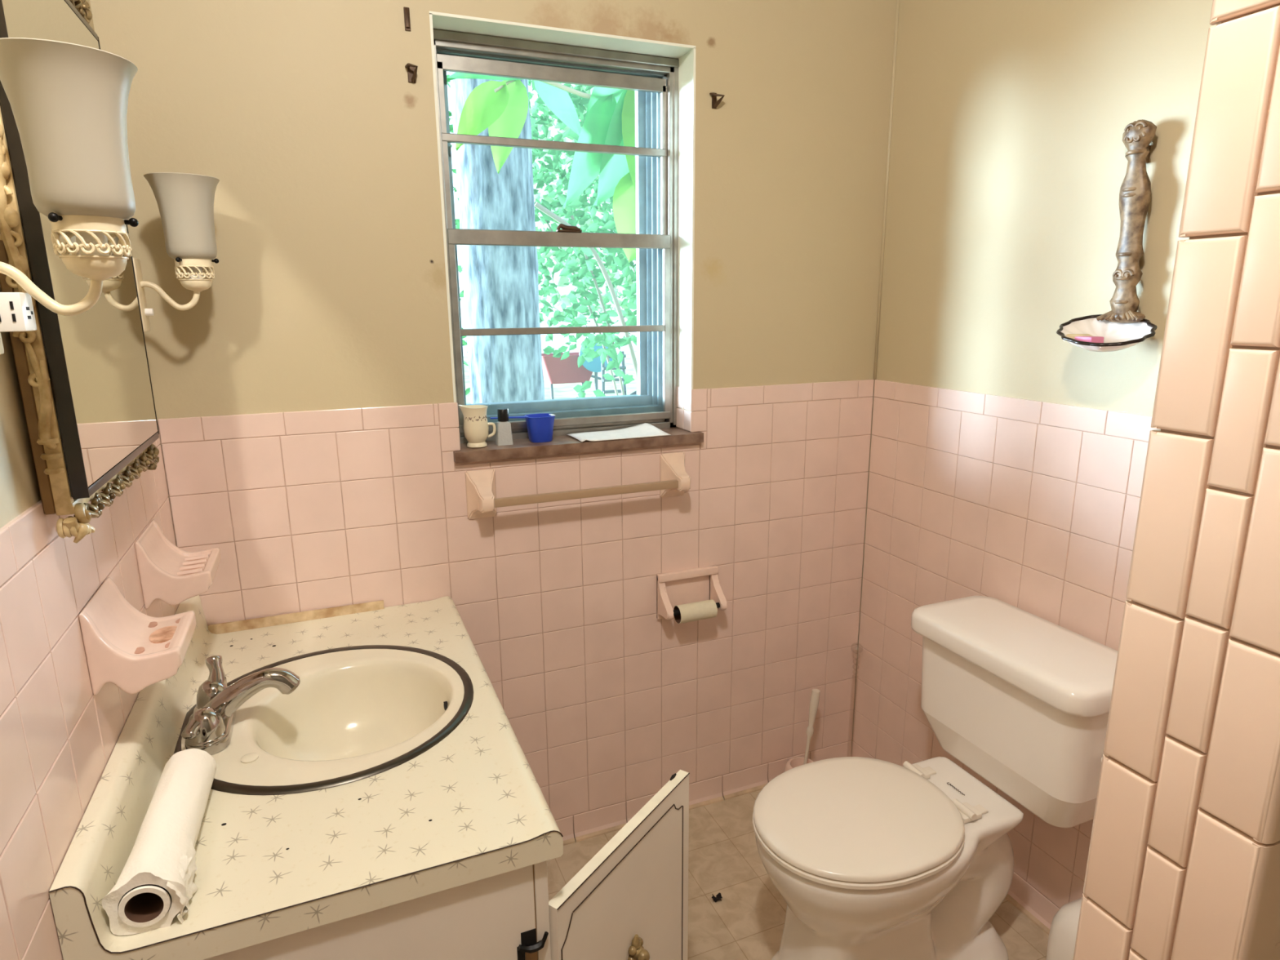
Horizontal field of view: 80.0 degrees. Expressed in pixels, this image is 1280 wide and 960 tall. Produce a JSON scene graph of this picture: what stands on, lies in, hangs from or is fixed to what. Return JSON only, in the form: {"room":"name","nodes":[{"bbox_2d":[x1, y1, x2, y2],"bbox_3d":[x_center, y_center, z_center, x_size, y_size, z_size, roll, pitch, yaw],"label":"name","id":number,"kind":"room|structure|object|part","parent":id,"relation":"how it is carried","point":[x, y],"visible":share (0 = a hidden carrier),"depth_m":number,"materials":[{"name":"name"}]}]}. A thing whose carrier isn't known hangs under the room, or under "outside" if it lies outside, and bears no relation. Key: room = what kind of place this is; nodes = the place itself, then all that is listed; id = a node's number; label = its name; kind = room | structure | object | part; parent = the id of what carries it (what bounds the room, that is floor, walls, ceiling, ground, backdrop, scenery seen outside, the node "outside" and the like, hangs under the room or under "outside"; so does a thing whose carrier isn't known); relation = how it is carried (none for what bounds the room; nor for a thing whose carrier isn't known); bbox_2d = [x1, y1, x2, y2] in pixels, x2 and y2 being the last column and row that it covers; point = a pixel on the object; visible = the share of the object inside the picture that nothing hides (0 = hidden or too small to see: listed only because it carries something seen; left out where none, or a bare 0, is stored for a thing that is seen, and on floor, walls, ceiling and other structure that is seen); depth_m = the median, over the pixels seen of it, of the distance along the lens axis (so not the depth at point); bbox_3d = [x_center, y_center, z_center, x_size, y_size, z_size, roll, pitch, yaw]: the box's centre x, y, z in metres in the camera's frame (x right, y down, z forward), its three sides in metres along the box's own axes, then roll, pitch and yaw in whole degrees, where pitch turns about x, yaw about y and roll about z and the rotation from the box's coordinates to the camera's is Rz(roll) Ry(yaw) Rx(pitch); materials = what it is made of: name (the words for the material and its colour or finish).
{"room":"bathroom","nodes":[
{"label":"bathroom","id":0,"kind":"room"},
{"bbox_2d":[0,0,179,959],"bbox_3d":[-0.486,0.148,0.256,0.120,2.440,2.706,-6,14,-22],"label":"wall","id":1,"kind":"structure","parent":0,"point":[58,738],"depth_m":0.83,"materials":[{"name":"tile"}]},
{"bbox_2d":[0,37,138,354],"bbox_3d":[-0.545,-0.248,0.701,0.176,0.260,0.114,-6,14,-22],"label":"wall sconce","id":2,"kind":"object","parent":1,"relation":"attached to","point":[68,102],"visible":1,"depth_m":0.68,"materials":[{"name":"white glass"}]},
{"bbox_2d":[0,292,36,332],"bbox_3d":[-0.583,-0.155,0.705,0.031,0.035,0.033,-6,14,-22],"label":"outlet","id":3,"kind":"object","parent":2,"relation":"attached to","point":[16,308],"depth_m":0.70,"materials":[{"name":"white plastic"}]},
{"bbox_3d":[-0.560,-0.179,0.710,0.106,0.051,0.010,-6,14,-22],"label":"arm","id":4,"kind":"part","parent":2,"relation":"part of","materials":[{"name":"beige metal"}]},
{"bbox_3d":[-0.517,-0.311,0.698,0.114,0.137,0.114,-6,14,-22],"label":"lamp shade","id":5,"kind":"part","parent":2,"relation":"part of","materials":[{"name":"white glass"}]},
{"bbox_2d":[0,0,159,542],"bbox_3d":[-0.743,-0.321,1.000,0.046,0.714,0.473,-6,14,-22],"label":"wall mirror","id":6,"kind":"object","parent":1,"relation":"attached to","point":[85,382],"visible":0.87,"depth_m":0.87,"materials":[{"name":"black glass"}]},
{"bbox_3d":[-0.745,-0.321,0.999,0.018,0.648,0.442,-6,14,-22],"label":"moulding","id":7,"kind":"part","parent":6,"relation":"part of","materials":[{"name":"gold metal"}]},
{"bbox_2d":[78,577,196,695],"bbox_3d":[-0.676,0.204,1.041,0.101,0.118,0.146,-6,14,-22],"label":"soap dish","id":8,"kind":"object","parent":1,"relation":"attached to","point":[130,649],"visible":1,"depth_m":0.99,"materials":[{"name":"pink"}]},
{"bbox_2d":[132,172,219,331],"bbox_3d":[-0.819,-0.395,1.341,0.172,0.260,0.114,-6,14,-22],"label":"wall sconce","id":9,"kind":"object","parent":1,"relation":"attached to","point":[184,201],"visible":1,"depth_m":1.31,"materials":[{"name":"beige metal"}]},
{"bbox_3d":[-0.866,-0.296,1.345,0.012,0.012,0.012,-6,14,-22],"label":"switch knob","id":10,"kind":"part","parent":9,"relation":"part of","materials":[{"name":"white plastic"}]},
{"bbox_3d":[-0.834,-0.326,1.350,0.102,0.051,0.010,-6,14,-22],"label":"arm","id":11,"kind":"part","parent":9,"relation":"part of","materials":[{"name":"beige metal"}]},
{"bbox_3d":[-0.793,-0.458,1.338,0.114,0.137,0.114,-6,14,-22],"label":"lamp shade","id":12,"kind":"part","parent":9,"relation":"part of","materials":[{"name":"white glass"}]},
{"bbox_2d":[134,520,221,608],"bbox_3d":[-0.800,0.138,1.333,0.101,0.116,0.149,-6,14,-22],"label":"soap dish","id":13,"kind":"object","parent":1,"relation":"attached to","point":[170,574],"visible":1,"depth_m":1.28,"materials":[{"name":"pink ceramic"}]},
{"bbox_2d":[89,0,896,838],"bbox_3d":[-0.181,-0.237,1.898,1.976,2.440,0.190,-6,14,-22],"label":"wall","id":14,"kind":"structure","parent":0,"point":[306,406],"depth_m":1.80,"materials":[{"name":"tile"}]},
{"bbox_2d":[403,7,410,31],"bbox_3d":[-0.463,-0.918,1.518,0.011,0.042,0.009,-6,14,-22],"label":"curtain rod bracket","id":15,"kind":"object","parent":14,"relation":"attached to","point":[406,11],"visible":1,"depth_m":1.52,"materials":[{"name":"brown metal"}]},
{"bbox_2d":[404,62,417,83],"bbox_3d":[-0.458,-0.818,1.532,0.022,0.033,0.030,-6,14,-22],"label":"curtain rod bracket","id":16,"kind":"object","parent":14,"relation":"attached to","point":[411,71],"visible":1,"depth_m":1.54,"materials":[{"name":"brown metal"}]},
{"bbox_3d":[-0.463,-0.822,1.544,0.015,0.032,0.003,-6,14,-22],"label":"plate","id":17,"kind":"part","parent":16,"relation":"part of","materials":[{"name":"brown metal"}]},
{"bbox_2d":[432,28,703,463],"bbox_3d":[-0.169,-0.535,1.822,0.626,0.920,0.204,-6,14,-22],"label":"window","id":18,"kind":"structure","parent":14,"relation":"in","point":[654,80],"depth_m":1.85,"materials":[{"name":"metal"}]},
{"bbox_2d":[457,404,496,448],"bbox_3d":[-0.380,-0.126,1.770,0.068,0.100,0.062,6,14,25],"label":"pitcher","id":19,"kind":"object","parent":18,"relation":"on","point":[476,428],"visible":1,"depth_m":1.75,"materials":[{"name":"beige ceramic"}]},
{"bbox_2d":[465,415,487,421],"bbox_3d":[-0.375,-0.141,1.751,0.050,0.014,0.019,-6,14,-22],"label":"print","id":20,"kind":"object","parent":19,"relation":"attached to","point":[468,418],"depth_m":1.74,"materials":[{"name":"brown"}]},
{"bbox_3d":[-0.347,-0.117,1.783,0.021,0.037,0.007,-4,14,-14],"label":"handle","id":21,"kind":"part","parent":19,"relation":"part of","materials":[{"name":"beige ceramic"}]},
{"bbox_2d":[495,408,513,445],"bbox_3d":[-0.321,-0.126,1.799,0.037,0.084,0.028,-6,14,-22],"label":"perfume bottle","id":22,"kind":"object","parent":18,"relation":"on","point":[504,432],"visible":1,"depth_m":1.79,"materials":[{"name":"clear glass"}]},
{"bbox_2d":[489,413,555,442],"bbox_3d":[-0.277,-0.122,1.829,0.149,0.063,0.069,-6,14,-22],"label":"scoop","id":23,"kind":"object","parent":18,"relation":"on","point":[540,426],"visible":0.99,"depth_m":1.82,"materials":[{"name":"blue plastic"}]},
{"bbox_3d":[-0.312,-0.150,1.827,0.094,0.004,0.017,-1,13,0],"label":"handle","id":24,"kind":"part","parent":23,"relation":"part of","materials":[{"name":"blue plastic"}]},
{"bbox_3d":[-0.189,-0.757,1.799,0.548,0.392,0.020,-6,14,-22],"label":"sash","id":25,"kind":"part","parent":18,"relation":"part of","materials":[{"name":"metal"}]},
{"bbox_3d":[-0.178,-0.365,1.871,0.552,0.465,0.016,-6,14,-22],"label":"sash","id":26,"kind":"part","parent":18,"relation":"part of","materials":[{"name":"metal"}]},
{"bbox_3d":[-0.148,-0.090,1.882,0.626,0.025,0.113,-6,14,-22],"label":"sill","id":27,"kind":"part","parent":18,"relation":"part of","materials":[{"name":"brown stone"}]},
{"bbox_2d":[566,422,671,441],"bbox_3d":[-0.053,-0.120,1.908,0.240,0.018,0.105,-6,14,-22],"label":"folded paper","id":28,"kind":"object","parent":18,"relation":"on","point":[642,430],"visible":1,"depth_m":1.91,"materials":[{"name":"white paper"}]},
{"bbox_2d":[465,451,690,519],"bbox_3d":[-0.129,0.017,1.829,0.558,0.114,0.080,-6,14,-22],"label":"towel bar","id":29,"kind":"object","parent":14,"relation":"attached to","point":[482,501],"visible":1,"depth_m":1.78,"materials":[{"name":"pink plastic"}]},
{"bbox_3d":[-0.354,0.040,1.738,0.069,0.114,0.080,-6,14,-22],"label":"post","id":30,"kind":"part","parent":29,"relation":"part of","materials":[{"name":"pink ceramic"}]},
{"bbox_3d":[-0.119,0.031,1.810,0.462,0.019,0.017,-6,14,-22],"label":"rod","id":31,"kind":"part","parent":29,"relation":"part of","materials":[{"name":"pink ceramic"}]},
{"bbox_3d":[0.097,-0.006,1.920,0.069,0.114,0.080,-6,14,-22],"label":"post","id":32,"kind":"part","parent":29,"relation":"part of","materials":[{"name":"pink ceramic"}]},
{"bbox_2d":[656,564,727,619],"bbox_3d":[0.137,0.306,2.013,0.174,0.126,0.074,-6,14,-22],"label":"toilet paper holder","id":33,"kind":"object","parent":14,"relation":"attached to","point":[673,588],"visible":0.88,"depth_m":2.03,"materials":[{"name":"pink ceramic"}]},
{"bbox_3d":[0.065,0.308,1.982,0.018,0.108,0.073,-6,14,-22],"label":"arm","id":34,"kind":"part","parent":33,"relation":"part of"},
{"bbox_2d":[673,599,717,623],"bbox_3d":[0.145,0.345,2.001,0.105,0.048,0.048,-6,14,-22],"label":"tube","id":35,"kind":"object","parent":33,"relation":"on","point":[707,609],"visible":0.95,"depth_m":1.99,"materials":[{"name":"paper"}]},
{"bbox_3d":[0.209,0.294,2.040,0.018,0.108,0.073,-6,14,-22],"label":"arm","id":36,"kind":"part","parent":33,"relation":"part of"},
{"bbox_2d":[555,740,851,845],"bbox_3d":[0.120,0.910,2.180,1.186,0.074,0.020,-6,14,-22],"label":"baseboard","id":37,"kind":"structure","parent":14,"relation":"attached to","point":[603,820],"depth_m":2.21,"materials":[{"name":"pink tile"}]},
{"bbox_2d":[709,92,724,108],"bbox_3d":[0.181,-0.891,1.786,0.027,0.034,0.030,-6,14,-22],"label":"curtain rod bracket","id":38,"kind":"object","parent":14,"relation":"attached to","point":[714,103],"visible":1,"depth_m":1.79,"materials":[{"name":"brown metal"}]},
{"bbox_3d":[0.175,-0.894,1.798,0.012,0.034,0.003,-6,14,-22],"label":"plate","id":39,"kind":"part","parent":38,"relation":"part of","materials":[{"name":"brown metal"}]},
{"bbox_2d":[873,0,899,379],"bbox_3d":[0.655,-0.886,2.004,0.009,1.237,0.009,-6,14,-22],"label":"trim","id":40,"kind":"structure","parent":14,"relation":"attached to","point":[897,10],"depth_m":2.02,"materials":[{"name":"paint"}]},
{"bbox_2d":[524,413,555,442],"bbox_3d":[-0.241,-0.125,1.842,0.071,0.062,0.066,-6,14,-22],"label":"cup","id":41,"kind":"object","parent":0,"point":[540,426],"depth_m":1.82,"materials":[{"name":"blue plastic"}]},
{"bbox_2d":[546,789,1048,959],"bbox_3d":[0.373,1.284,0.906,2.036,0.080,2.950,-6,14,-22],"label":"floor","id":42,"kind":"structure","parent":0,"point":[748,922],"depth_m":1.88,"materials":[{"name":"tile"}]},
{"bbox_2d":[203,769,689,959],"bbox_3d":[-0.383,0.761,1.440,0.828,0.708,0.887,-6,14,-22],"label":"vanity cabinet","id":43,"kind":"object","parent":42,"relation":"on","point":[629,901],"visible":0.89,"depth_m":1.04,"materials":[{"name":"laminate"}]},
{"bbox_2d":[48,595,563,959],"bbox_3d":[-0.521,0.365,1.291,0.541,0.133,0.889,-6,14,-22],"label":"countertop","id":44,"kind":"structure","parent":43,"relation":"on","point":[472,806],"depth_m":1.00,"materials":[{"name":"laminate"}]},
{"bbox_2d":[101,748,216,935],"bbox_3d":[-0.591,0.439,0.955,0.080,0.082,0.279,-6,14,-22],"label":"paper towel roll","id":45,"kind":"object","parent":44,"relation":"on","point":[155,883],"visible":1,"depth_m":0.88,"materials":[{"name":"white paper"}]},
{"bbox_2d":[181,655,300,755],"bbox_3d":[-0.646,0.354,1.248,0.168,0.103,0.170,-6,14,-22],"label":"faucet","id":46,"kind":"object","parent":44,"relation":"on","point":[209,729],"visible":0.98,"depth_m":1.23,"materials":[{"name":"silver metal"}]},
{"bbox_3d":[-0.676,0.379,1.181,0.056,0.046,0.062,-6,14,-22],"label":"lever handle","id":47,"kind":"part","parent":46,"relation":"part of","materials":[{"name":"silver metal"}]},
{"bbox_3d":[-0.696,0.394,1.238,0.062,0.026,0.161,-6,14,-22],"label":"plate","id":48,"kind":"part","parent":46,"relation":"part of","materials":[{"name":"silver metal"}]},
{"bbox_3d":[-0.716,0.338,1.274,0.054,0.083,0.053,10,17,39],"label":"lever handle","id":49,"kind":"part","parent":46,"relation":"part of","materials":[{"name":"silver metal"}]},
{"bbox_3d":[-0.644,0.359,1.252,0.162,0.092,0.049,-6,14,-22],"label":"spout","id":50,"kind":"part","parent":46,"relation":"part of","materials":[{"name":"silver metal"}]},
{"bbox_2d":[208,600,384,634],"bbox_3d":[-0.744,0.299,1.667,0.351,0.019,0.012,-6,14,-22],"label":"strip","id":51,"kind":"object","parent":44,"relation":"on","point":[245,624],"visible":1,"depth_m":1.66,"materials":[{"name":"beige wood"}]},
{"bbox_2d":[173,644,473,795],"bbox_3d":[-0.529,0.464,1.327,0.480,0.160,0.480,-6,14,-22],"label":"washbasin","id":52,"kind":"object","parent":44,"relation":"in","point":[354,713],"visible":0.72,"depth_m":1.41,"materials":[{"name":"ceramic"}]},
{"bbox_3d":[-0.296,0.751,1.480,0.018,0.708,0.876,-6,14,-22],"label":"frame","id":53,"kind":"part","parent":43,"relation":"part of","materials":[{"name":"laminate"}]},
{"bbox_3d":[-0.019,0.804,1.242,0.018,0.538,0.362,8,16,32],"label":"door","id":54,"kind":"part","parent":43,"relation":"part of","materials":[{"name":"laminate"}]},
{"bbox_3d":[-0.004,0.755,1.220,0.036,0.060,0.037,-6,14,-22],"label":"knob","id":55,"kind":"part","parent":43,"relation":"part of","materials":[{"name":"gold metal"}]},
{"bbox_2d":[711,892,722,902],"bbox_3d":[0.187,1.016,1.857,0.025,0.011,0.020,-6,14,-22],"label":"dead leaf","id":56,"kind":"object","parent":42,"relation":"on","point":[718,895],"visible":1,"depth_m":1.86,"materials":[{"name":"black plant"}]},
{"bbox_2d":[784,688,820,772],"bbox_3d":[0.471,0.767,2.206,0.114,0.334,0.114,-6,14,-22],"label":"toilet brush","id":57,"kind":"object","parent":42,"relation":"on","point":[795,762],"visible":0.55,"depth_m":2.20,"materials":[{"name":"beige plastic"}]},
{"bbox_3d":[0.494,0.736,2.209,0.047,0.275,0.024,-6,14,-22],"label":"handle","id":58,"kind":"part","parent":57,"relation":"part of","materials":[{"name":"beige plastic"}]},
{"bbox_2d":[752,595,1117,959],"bbox_3d":[0.583,0.707,1.576,0.727,0.736,0.459,-6,14,-22],"label":"toilet","id":59,"kind":"object","parent":42,"relation":"on","point":[868,858],"visible":0.98,"depth_m":1.52,"materials":[{"name":"white ceramic"}]},
{"bbox_3d":[0.431,0.683,1.531,0.419,0.014,0.354,-6,14,-22],"label":"seat","id":60,"kind":"part","parent":59,"relation":"part of","materials":[{"name":"beige plastic"}]},
{"bbox_3d":[0.431,0.666,1.528,0.418,0.018,0.351,-6,14,-22],"label":"lid","id":61,"kind":"part","parent":59,"relation":"part of","materials":[{"name":"beige plastic"}]},
{"bbox_3d":[0.533,0.871,1.618,0.621,0.398,0.345,-6,14,-22],"label":"bowl","id":62,"kind":"part","parent":59,"relation":"part of","materials":[{"name":"white ceramic"}]},
{"bbox_3d":[0.801,0.348,1.592,0.244,0.048,0.449,-6,14,-22],"label":"tank lid","id":63,"kind":"part","parent":59,"relation":"part of","materials":[{"name":"white ceramic"}]},
{"bbox_3d":[0.810,0.509,1.633,0.210,0.288,0.424,-6,14,-22],"label":"tank","id":64,"kind":"part","parent":59,"relation":"part of","materials":[{"name":"white ceramic"}]},
{"bbox_2d":[1046,897,1082,959],"bbox_3d":[0.928,0.961,1.548,0.156,0.249,0.144,-6,14,-22],"label":"container","id":65,"kind":"object","parent":42,"relation":"on","point":[1062,936],"visible":0.16,"depth_m":1.54,"materials":[{"name":"white plastic"}]},
{"bbox_2d":[852,0,1213,909],"bbox_3d":[1.228,-0.026,0.945,0.120,2.440,2.706,-6,14,-22],"label":"wall","id":66,"kind":"structure","parent":0,"point":[1008,455],"depth_m":1.70,"materials":[{"name":"paint"}]},
{"bbox_2d":[851,741,1059,935],"bbox_3d":[0.912,0.988,1.817,0.020,0.074,1.300,-6,14,-22],"label":"baseboard","id":67,"kind":"structure","parent":66,"relation":"attached to","point":[1035,906],"depth_m":1.80,"materials":[{"name":"pink tile"}]},
{"bbox_2d":[1056,119,1157,351],"bbox_3d":[0.870,-0.441,1.385,0.149,0.408,0.170,-6,14,-22],"label":"soap holder","id":68,"kind":"object","parent":66,"relation":"attached to","point":[1122,327],"visible":0.99,"depth_m":1.40,"materials":[{"name":"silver metal"}]},
{"bbox_2d":[1074,336,1103,342],"bbox_3d":[0.837,-0.260,1.422,0.034,0.014,0.036,-6,14,-22],"label":"soap sliver","id":69,"kind":"object","parent":68,"relation":"in","point":[1086,339],"visible":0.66,"depth_m":1.41,"materials":[{"name":"pink"}]},
{"bbox_3d":[0.866,-0.272,1.423,0.131,0.061,0.162,-6,14,-22],"label":"shell dish","id":70,"kind":"part","parent":68,"relation":"part of","materials":[{"name":"white ceramic"}]},
{"bbox_3d":[0.914,-0.471,1.402,0.049,0.358,0.087,-6,14,-22],"label":"handle","id":71,"kind":"part","parent":68,"relation":"part of","materials":[{"name":"silver metal"}]},
{"bbox_2d":[1072,0,1279,959],"bbox_3d":[0.830,0.021,0.756,0.806,2.440,0.140,-6,14,-22],"label":"wall partition","id":72,"kind":"structure","parent":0,"point":[1184,859],"depth_m":0.61,"materials":[{"name":"pink tile"}]},
{"label":"outside","id":73,"kind":"structure","parent":0,"visible":0},
{"bbox_2d":[463,351,637,404],"bbox_3d":[-3.365,-1.204,12.629,32.000,0.200,21.650,-6,14,-22],"label":"ground","id":74,"kind":"structure","parent":73,"point":[560,390],"depth_m":14.68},
{"bbox_2d":[446,74,470,395],"bbox_3d":[-2.248,-1.822,6.789,1.782,3.640,1.369,-6,14,-22],"label":"shrub","id":75,"kind":"object","parent":74,"relation":"on","point":[457,220],"visible":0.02,"depth_m":6.92,"materials":[{"name":"green plant"}]},
{"bbox_2d":[449,71,545,404],"bbox_3d":[-0.742,-1.970,3.931,0.533,5.200,0.532,-6,14,-22],"label":"tree","id":76,"kind":"object","parent":74,"relation":"on","point":[500,283],"visible":0.44,"depth_m":3.97,"materials":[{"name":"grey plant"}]},
{"bbox_2d":[541,351,617,399],"bbox_3d":[-0.715,-1.087,9.478,1.115,0.959,0.480,-6,14,-22],"label":"cart","id":77,"kind":"object","parent":74,"relation":"on","point":[555,370],"visible":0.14,"depth_m":9.15,"materials":[{"name":"red paint"}]},
{"bbox_3d":[-1.066,-0.973,9.311,0.036,0.526,0.116,-6,14,-22],"label":"leg","id":78,"kind":"part","parent":77,"relation":"part of","materials":[{"name":"grey metal"}]},
{"bbox_2d":[541,351,592,383],"bbox_3d":[-0.900,-1.370,9.335,0.720,0.340,0.480,-6,14,-22],"label":"tray","id":79,"kind":"object","parent":77,"relation":"on","point":[555,370],"depth_m":9.14,"materials":[{"name":"paint"}]},
{"bbox_3d":[-0.460,-1.298,9.538,0.560,0.131,0.032,-6,14,-22],"label":"handle","id":80,"kind":"part","parent":77,"relation":"part of","materials":[{"name":"grey metal"}]},
{"bbox_2d":[578,346,582,355],"bbox_3d":[-0.718,-1.534,9.058,0.041,0.105,0.090,-6,14,-22],"label":"round sign","id":81,"kind":"object","parent":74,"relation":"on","point":[580,352],"depth_m":9.04,"materials":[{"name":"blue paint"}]},
{"bbox_2d":[528,80,637,395],"bbox_3d":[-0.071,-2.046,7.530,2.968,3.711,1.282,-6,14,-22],"label":"foliage","id":82,"kind":"object","parent":74,"relation":"on","point":[596,274],"visible":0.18,"depth_m":7.19,"materials":[{"name":"green plant"}]},
{"bbox_3d":[0.012,-1.396,7.733,1.844,2.350,0.671,-6,14,-22],"label":"stem","id":83,"kind":"part","parent":82,"relation":"part of","materials":[{"name":"beige"}]},
{"bbox_2d":[534,193,637,397],"bbox_3d":[-0.180,-0.842,5.454,1.108,2.311,0.508,-6,14,-22],"label":"sapling","id":84,"kind":"object","parent":74,"relation":"on","point":[590,264],"visible":0.42,"depth_m":5.29,"materials":[{"name":"green plant"}]},
{"bbox_2d":[582,355,600,390],"bbox_3d":[-0.590,-1.285,9.169,0.217,0.397,0.090,-6,14,-22],"label":"round sign","id":85,"kind":"object","parent":74,"relation":"on","point":[593,366],"depth_m":9.13,"materials":[{"name":"blue paint"}]},
{"bbox_3d":[-0.529,-1.019,9.279,0.040,0.917,0.050,-6,14,-22],"label":"post","id":86,"kind":"part","parent":85,"relation":"part of","materials":[{"name":"grey metal"}]},
{"bbox_2d":[593,342,608,351],"bbox_3d":[-0.485,-1.594,9.143,0.176,0.095,0.090,-6,14,-22],"label":"round sign","id":87,"kind":"object","parent":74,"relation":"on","point":[595,347],"depth_m":9.09,"materials":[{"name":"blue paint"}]},
{"bbox_2d":[600,351,626,395],"bbox_3d":[-0.304,-0.987,8.926,0.344,1.014,0.094,-6,14,-22],"label":"chair","id":88,"kind":"object","parent":74,"relation":"on","point":[622,367],"visible":0.4,"depth_m":8.85,"materials":[{"name":"grey metal"}]},
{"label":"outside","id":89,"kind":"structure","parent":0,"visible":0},
{"bbox_2d":[447,72,635,262],"bbox_3d":[-0.141,-1.390,2.699,1.058,1.191,0.309,-6,14,-22],"label":"leafy branch","id":90,"kind":"object","parent":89,"point":[501,107],"visible":0.52,"depth_m":2.66,"materials":[{"name":"green plant"}]},
{"bbox_3d":[-0.105,-1.645,2.624,0.846,0.661,0.036,-7,15,-26],"label":"stem","id":91,"kind":"part","parent":90,"relation":"part of","materials":[{"name":"beige"}]}
]}

